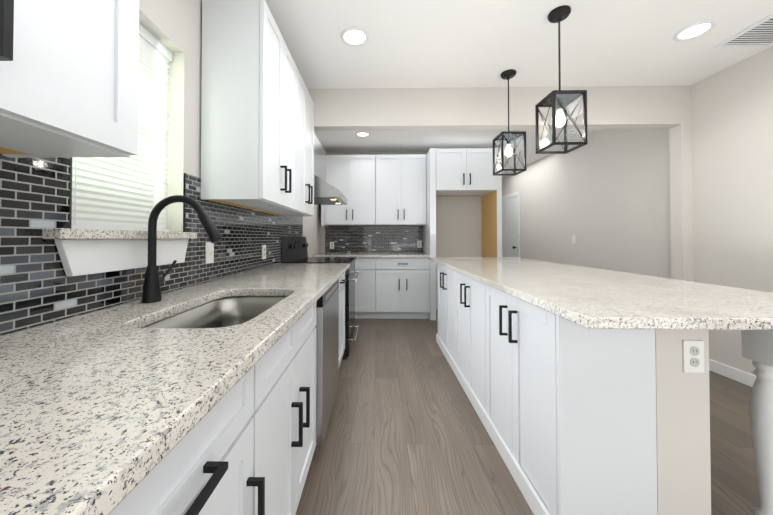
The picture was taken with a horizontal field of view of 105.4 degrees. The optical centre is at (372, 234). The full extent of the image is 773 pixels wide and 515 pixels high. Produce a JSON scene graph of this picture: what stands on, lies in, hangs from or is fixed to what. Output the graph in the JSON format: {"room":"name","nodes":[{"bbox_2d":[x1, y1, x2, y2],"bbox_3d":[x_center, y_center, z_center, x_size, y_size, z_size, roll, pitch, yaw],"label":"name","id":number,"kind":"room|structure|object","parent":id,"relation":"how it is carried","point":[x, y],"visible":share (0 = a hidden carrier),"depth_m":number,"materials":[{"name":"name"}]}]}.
{"room":"kitchen","nodes":[
{"label":"kitchen","id":0,"kind":"room"},
{"bbox_2d":[0,0,320,335],"bbox_3d":[-0.984,-0.109,1.604,0.160,2.555,6.390,0,-1,1],"label":"wall","id":1,"kind":"structure","parent":0,"point":[174,27],"depth_m":1.42,"materials":[{"name":"grey paint"}]},
{"bbox_2d":[0,0,138,157],"bbox_3d":[-0.732,-0.727,0.408,0.363,1.060,0.670,0,-1,1],"label":"upper cabinet","id":2,"kind":"object","parent":1,"relation":"attached to","point":[69,74],"visible":1,"depth_m":0.59,"materials":[{"name":"white wood"}]},
{"bbox_2d":[78,224,147,227],"bbox_3d":[-1.034,-0.445,1.154,0.045,0.865,0.520,0,-1,1],"label":"window","id":3,"kind":"structure","parent":1,"relation":"in","point":[107,225],"depth_m":1.12,"materials":[{"name":"white"}]},
{"bbox_2d":[43,228,196,238],"bbox_3d":[-0.932,0.002,1.119,0.156,0.030,0.615,0,-1,1],"label":"window sill","id":4,"kind":"structure","parent":1,"relation":"attached to","point":[56,233],"depth_m":0.95,"materials":[{"name":"stone"}]},
{"bbox_2d":[54,239,188,275],"bbox_3d":[-0.891,0.073,1.117,0.022,0.110,0.564,0,-1,1],"label":"apron","id":5,"kind":"object","parent":1,"relation":"attached to","point":[78,257],"visible":0.98,"depth_m":0.99,"materials":[{"name":"white"}]},
{"bbox_2d":[71,23,172,231],"bbox_3d":[-0.985,-0.446,1.153,0.038,0.859,0.512,0,-1,1],"label":"window blinds","id":6,"kind":"object","parent":1,"relation":"attached to","point":[116,193],"visible":0.4,"depth_m":1.24,"materials":[{"name":"white plastic"}]},
{"bbox_2d":[0,154,302,334],"bbox_3d":[-0.910,-0.074,1.012,0.008,0.650,5.190,0,-1,1],"label":"wall tile","id":7,"kind":"structure","parent":1,"relation":"attached to","point":[38,286],"depth_m":0.87,"materials":[{"name":"tile"}]},
{"bbox_2d":[205,242,213,263],"bbox_3d":[-0.888,0.101,1.610,0.014,0.114,0.070,0,-1,1],"label":"outlet","id":8,"kind":"object","parent":7,"relation":"attached to","point":[209,252],"visible":0.95,"depth_m":1.60,"materials":[{"name":"white plastic"}]},
{"bbox_2d":[262,245,265,258],"bbox_3d":[-0.877,0.143,2.378,0.008,0.114,0.070,0,-1,1],"label":"electrical outlet","id":9,"kind":"object","parent":7,"relation":"attached to","point":[263,251],"visible":1,"depth_m":2.37,"materials":[{"name":"white plastic"}]},
{"bbox_2d":[201,0,296,210],"bbox_3d":[-0.707,-0.708,1.856,0.363,1.060,0.649,0,-1,1],"label":"upper cabinet","id":10,"kind":"object","parent":1,"relation":"attached to","point":[249,117],"visible":1,"depth_m":1.54,"materials":[{"name":"white wood"}]},
{"bbox_2d":[259,69,313,215],"bbox_3d":[-0.697,-0.701,2.472,0.363,1.060,0.578,0,-1,1],"label":"upper cabinet","id":11,"kind":"object","parent":1,"relation":"attached to","point":[305,154],"visible":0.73,"depth_m":2.41,"materials":[{"name":"white wood"}]},
{"bbox_2d":[314,133,346,204],"bbox_3d":[-0.591,-0.679,3.235,0.550,0.644,0.680,0,-1,1],"label":"range hood","id":12,"kind":"object","parent":1,"relation":"attached to","point":[325,193],"visible":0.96,"depth_m":3.02,"materials":[{"name":"silver metal"}]},
{"bbox_2d":[321,151,481,309],"bbox_3d":[0.453,-0.053,6.019,2.880,2.555,2.530,0,-1,1],"label":"wall","id":13,"kind":"structure","parent":0,"point":[458,226],"depth_m":4.74,"materials":[{"name":"grey paint"}]},
{"bbox_2d":[321,155,375,226],"bbox_3d":[-0.369,-0.664,4.583,0.817,1.080,0.363,0,-1,1],"label":"upper cabinet","id":14,"kind":"object","parent":13,"relation":"attached to","point":[352,178],"visible":0.96,"depth_m":4.45,"materials":[{"name":"white wood"}]},
{"bbox_2d":[325,225,422,252],"bbox_3d":[0.034,0.079,4.755,1.615,0.440,0.008,0,-1,1],"label":"wall tile","id":15,"kind":"structure","parent":13,"relation":"attached to","point":[375,239],"depth_m":4.75,"materials":[{"name":"tile"}]},
{"bbox_2d":[417,241,421,247],"bbox_3d":[0.749,0.158,4.733,0.070,0.114,0.008,0,-1,1],"label":"electrical outlet","id":16,"kind":"object","parent":15,"relation":"attached to","point":[419,244],"visible":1,"depth_m":4.73,"materials":[{"name":"white plastic"}]},
{"bbox_2d":[376,154,425,225],"bbox_3d":[0.424,-0.674,4.570,0.765,1.060,0.363,0,-1,1],"label":"upper cabinet","id":17,"kind":"object","parent":13,"relation":"attached to","point":[400,189],"visible":1,"depth_m":4.43,"materials":[{"name":"white wood"}]},
{"bbox_2d":[308,86,693,281],"bbox_3d":[1.027,-0.094,2.789,3.820,2.555,0.110,0,-1,1],"label":"wall","id":18,"kind":"structure","parent":0,"point":[608,107],"depth_m":2.75,"materials":[{"name":"grey paint"}]},
{"bbox_2d":[265,0,772,176],"bbox_3d":[1.028,-1.421,2.841,4.420,0.100,9.300,0,-1,1],"label":"ceiling","id":19,"kind":"structure","parent":0,"point":[444,43],"depth_m":2.17,"materials":[{"name":"white paint"}]},
{"bbox_2d":[341,27,368,46],"bbox_3d":[-0.126,-1.376,2.056,0.196,0.010,0.196,0,-1,1],"label":"recessed light","id":20,"kind":"object","parent":19,"relation":"in","point":[355,36],"visible":1,"depth_m":2.05,"materials":[{"name":"white"}]},
{"bbox_2d":[356,131,369,136],"bbox_3d":[-0.136,-1.351,3.982,0.196,0.010,0.196,0,-1,1],"label":"recessed light","id":21,"kind":"object","parent":19,"relation":"in","point":[362,134],"visible":1,"depth_m":3.99,"materials":[{"name":"white plastic"}]},
{"bbox_2d":[493,69,525,175],"bbox_3d":[1.157,-0.947,2.510,0.197,0.854,0.197,0,-1,1],"label":"pendant lamp","id":22,"kind":"object","parent":19,"relation":"hanging from","point":[508,137],"visible":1,"depth_m":2.49,"materials":[{"name":"black metal"}]},
{"bbox_2d":[535,5,587,153],"bbox_3d":[1.164,-0.956,1.835,0.197,0.854,0.197,0,-1,1],"label":"pendant lamp","id":23,"kind":"object","parent":19,"relation":"hanging from","point":[559,101],"visible":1,"depth_m":1.82,"materials":[{"name":"black metal"}]},
{"bbox_2d":[673,20,715,40],"bbox_3d":[2.178,-1.376,1.997,0.196,0.010,0.196,0,-1,1],"label":"recessed light","id":24,"kind":"object","parent":19,"relation":"in","point":[694,30],"visible":1,"depth_m":1.99,"materials":[{"name":"white plastic"}]},
{"bbox_2d":[714,14,772,47],"bbox_3d":[2.693,-1.375,2.001,0.380,0.012,0.320,0,-1,1],"label":"ceiling vent","id":25,"kind":"object","parent":19,"relation":"in","point":[758,34],"visible":0.98,"depth_m":2.05,"materials":[{"name":"white metal"}]},
{"bbox_2d":[295,310,759,514],"bbox_3d":[1.028,1.214,2.807,4.420,0.060,9.300,0,-1,1],"label":"floor","id":26,"kind":"structure","parent":0,"point":[406,433],"depth_m":1.64,"materials":[{"name":"brown wood"}]},
{"bbox_2d":[120,351,271,514],"bbox_3d":[-0.606,0.717,0.464,0.610,0.874,0.676,0,-1,1],"label":"base cabinet","id":27,"kind":"object","parent":26,"relation":"on","point":[225,468],"depth_m":0.61,"materials":[{"name":"white wood"}]},
{"bbox_2d":[0,263,349,514],"bbox_3d":[-0.583,0.263,0.604,0.660,0.035,4.376,0,-1,1],"label":"countertop","id":28,"kind":"structure","parent":27,"relation":"on","point":[93,405],"depth_m":0.49,"materials":[{"name":"white stone"}]},
{"bbox_2d":[141,195,221,302],"bbox_3d":[-0.712,0.053,1.139,0.293,0.398,0.135,0,-1,1],"label":"faucet","id":29,"kind":"object","parent":28,"relation":"on","point":[153,280],"visible":1,"depth_m":1.09,"materials":[{"name":"black metal"}]},
{"bbox_2d":[142,296,286,327],"bbox_3d":[-0.525,0.390,1.079,0.369,0.203,0.624,0,-1,1],"label":"sink","id":30,"kind":"object","parent":28,"relation":"in","point":[227,311],"visible":0.04,"depth_m":1.33,"materials":[{"name":"silver metal"}]},
{"bbox_2d":[272,303,316,514],"bbox_3d":[-0.595,0.725,1.082,0.610,0.874,0.811,0,-1,1],"label":"base cabinet","id":31,"kind":"object","parent":26,"relation":"on","point":[293,358],"depth_m":1.07,"materials":[{"name":"white wood"}]},
{"bbox_2d":[281,236,360,359],"bbox_3d":[-0.507,0.606,3.172,0.715,1.165,0.764,0,-1,1],"label":"range","id":32,"kind":"object","parent":26,"relation":"on","point":[293,249],"visible":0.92,"depth_m":2.96,"materials":[{"name":"black metal"}]},
{"bbox_2d":[315,279,338,444],"bbox_3d":[-0.554,0.736,1.795,0.614,0.871,0.604,0,-1,1],"label":"dishwasher","id":33,"kind":"object","parent":26,"relation":"on","point":[327,363],"visible":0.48,"depth_m":1.60,"materials":[{"name":"grey"}]},
{"bbox_2d":[332,279,339,366],"bbox_3d":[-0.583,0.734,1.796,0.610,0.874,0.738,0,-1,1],"label":"base cabinet","id":34,"kind":"object","parent":26,"relation":"on","point":[336,279],"depth_m":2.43,"materials":[{"name":"white wood"}]},
{"bbox_2d":[340,271,347,363],"bbox_3d":[-0.572,0.742,2.445,0.610,0.874,0.680,0,-1,1],"label":"base cabinet","id":35,"kind":"object","parent":26,"relation":"on","point":[342,277],"depth_m":2.63,"materials":[{"name":"white wood"}]},
{"bbox_2d":[355,257,379,318],"bbox_3d":[-0.304,0.768,4.441,0.821,0.874,0.609,0,-1,1],"label":"base cabinet","id":36,"kind":"object","parent":26,"relation":"on","point":[367,286],"depth_m":4.14,"materials":[{"name":"white wood"}]},
{"bbox_2d":[380,257,429,318],"bbox_3d":[0.394,0.767,4.429,0.820,0.874,0.609,0,-1,1],"label":"base cabinet","id":37,"kind":"object","parent":26,"relation":"on","point":[392,285],"depth_m":4.13,"materials":[{"name":"white wood"}]},
{"bbox_2d":[312,253,429,256],"bbox_3d":[-0.021,0.312,4.428,1.648,0.035,0.641,0,-1,1],"label":"countertop","id":38,"kind":"structure","parent":37,"relation":"on","point":[319,254],"depth_m":4.12,"materials":[{"name":"white stone"}]},
{"bbox_2d":[423,148,501,319],"bbox_3d":[1.307,-0.001,4.407,1.000,2.410,0.656,0,-1,1],"label":"surround","id":39,"kind":"object","parent":26,"relation":"on","point":[460,172],"visible":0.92,"depth_m":4.14,"materials":[{"name":"white wood"}]},
{"bbox_2d":[432,261,772,514],"bbox_3d":[1.099,0.740,2.302,0.874,0.874,2.514,0,-1,1],"label":"kitchen island","id":40,"kind":"object","parent":26,"relation":"on","point":[585,394],"depth_m":1.07,"materials":[{"name":"white wood"}]},
{"bbox_2d":[428,257,772,332],"bbox_3d":[1.216,0.285,2.292,1.095,0.035,2.847,0,-1,1],"label":"island countertop","id":41,"kind":"structure","parent":40,"relation":"on","point":[598,300],"depth_m":1.18,"materials":[{"name":"white stone"}]},
{"bbox_2d":[682,340,703,372],"bbox_3d":[1.155,0.440,1.060,0.070,0.114,0.008,0,-1,1],"label":"outlet","id":42,"kind":"object","parent":40,"relation":"attached to","point":[693,356],"visible":1,"depth_m":1.06,"materials":[{"name":"white plastic"}]},
{"bbox_2d":[502,46,772,374],"bbox_3d":[3.017,-0.094,2.789,0.160,2.555,8.900,0,-1,1],"label":"wall","id":43,"kind":"structure","parent":0,"point":[603,196],"depth_m":2.92,"materials":[{"name":"grey paint"}]},
{"bbox_2d":[502,191,519,257],"bbox_3d":[2.964,0.175,6.478,0.075,2.110,0.980,0,-1,1],"label":"door","id":44,"kind":"structure","parent":43,"relation":"attached to","point":[511,225],"depth_m":6.36,"materials":[{"name":"white wood"}]},
{"bbox_2d":[572,236,575,243],"bbox_3d":[2.957,0.079,4.338,0.014,0.114,0.070,0,-1,1],"label":"light switch","id":45,"kind":"object","parent":43,"relation":"attached to","point":[573,239],"visible":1,"depth_m":4.32,"materials":[{"name":"white plastic"}]},
{"bbox_2d":[709,359,755,386],"bbox_3d":[2.888,1.107,0.506,0.020,0.095,4.360,0,-1,1],"label":"baseboard","id":46,"kind":"structure","parent":43,"relation":"attached to","point":[743,377],"depth_m":2.37,"materials":[{"name":"white wood"}]}
]}

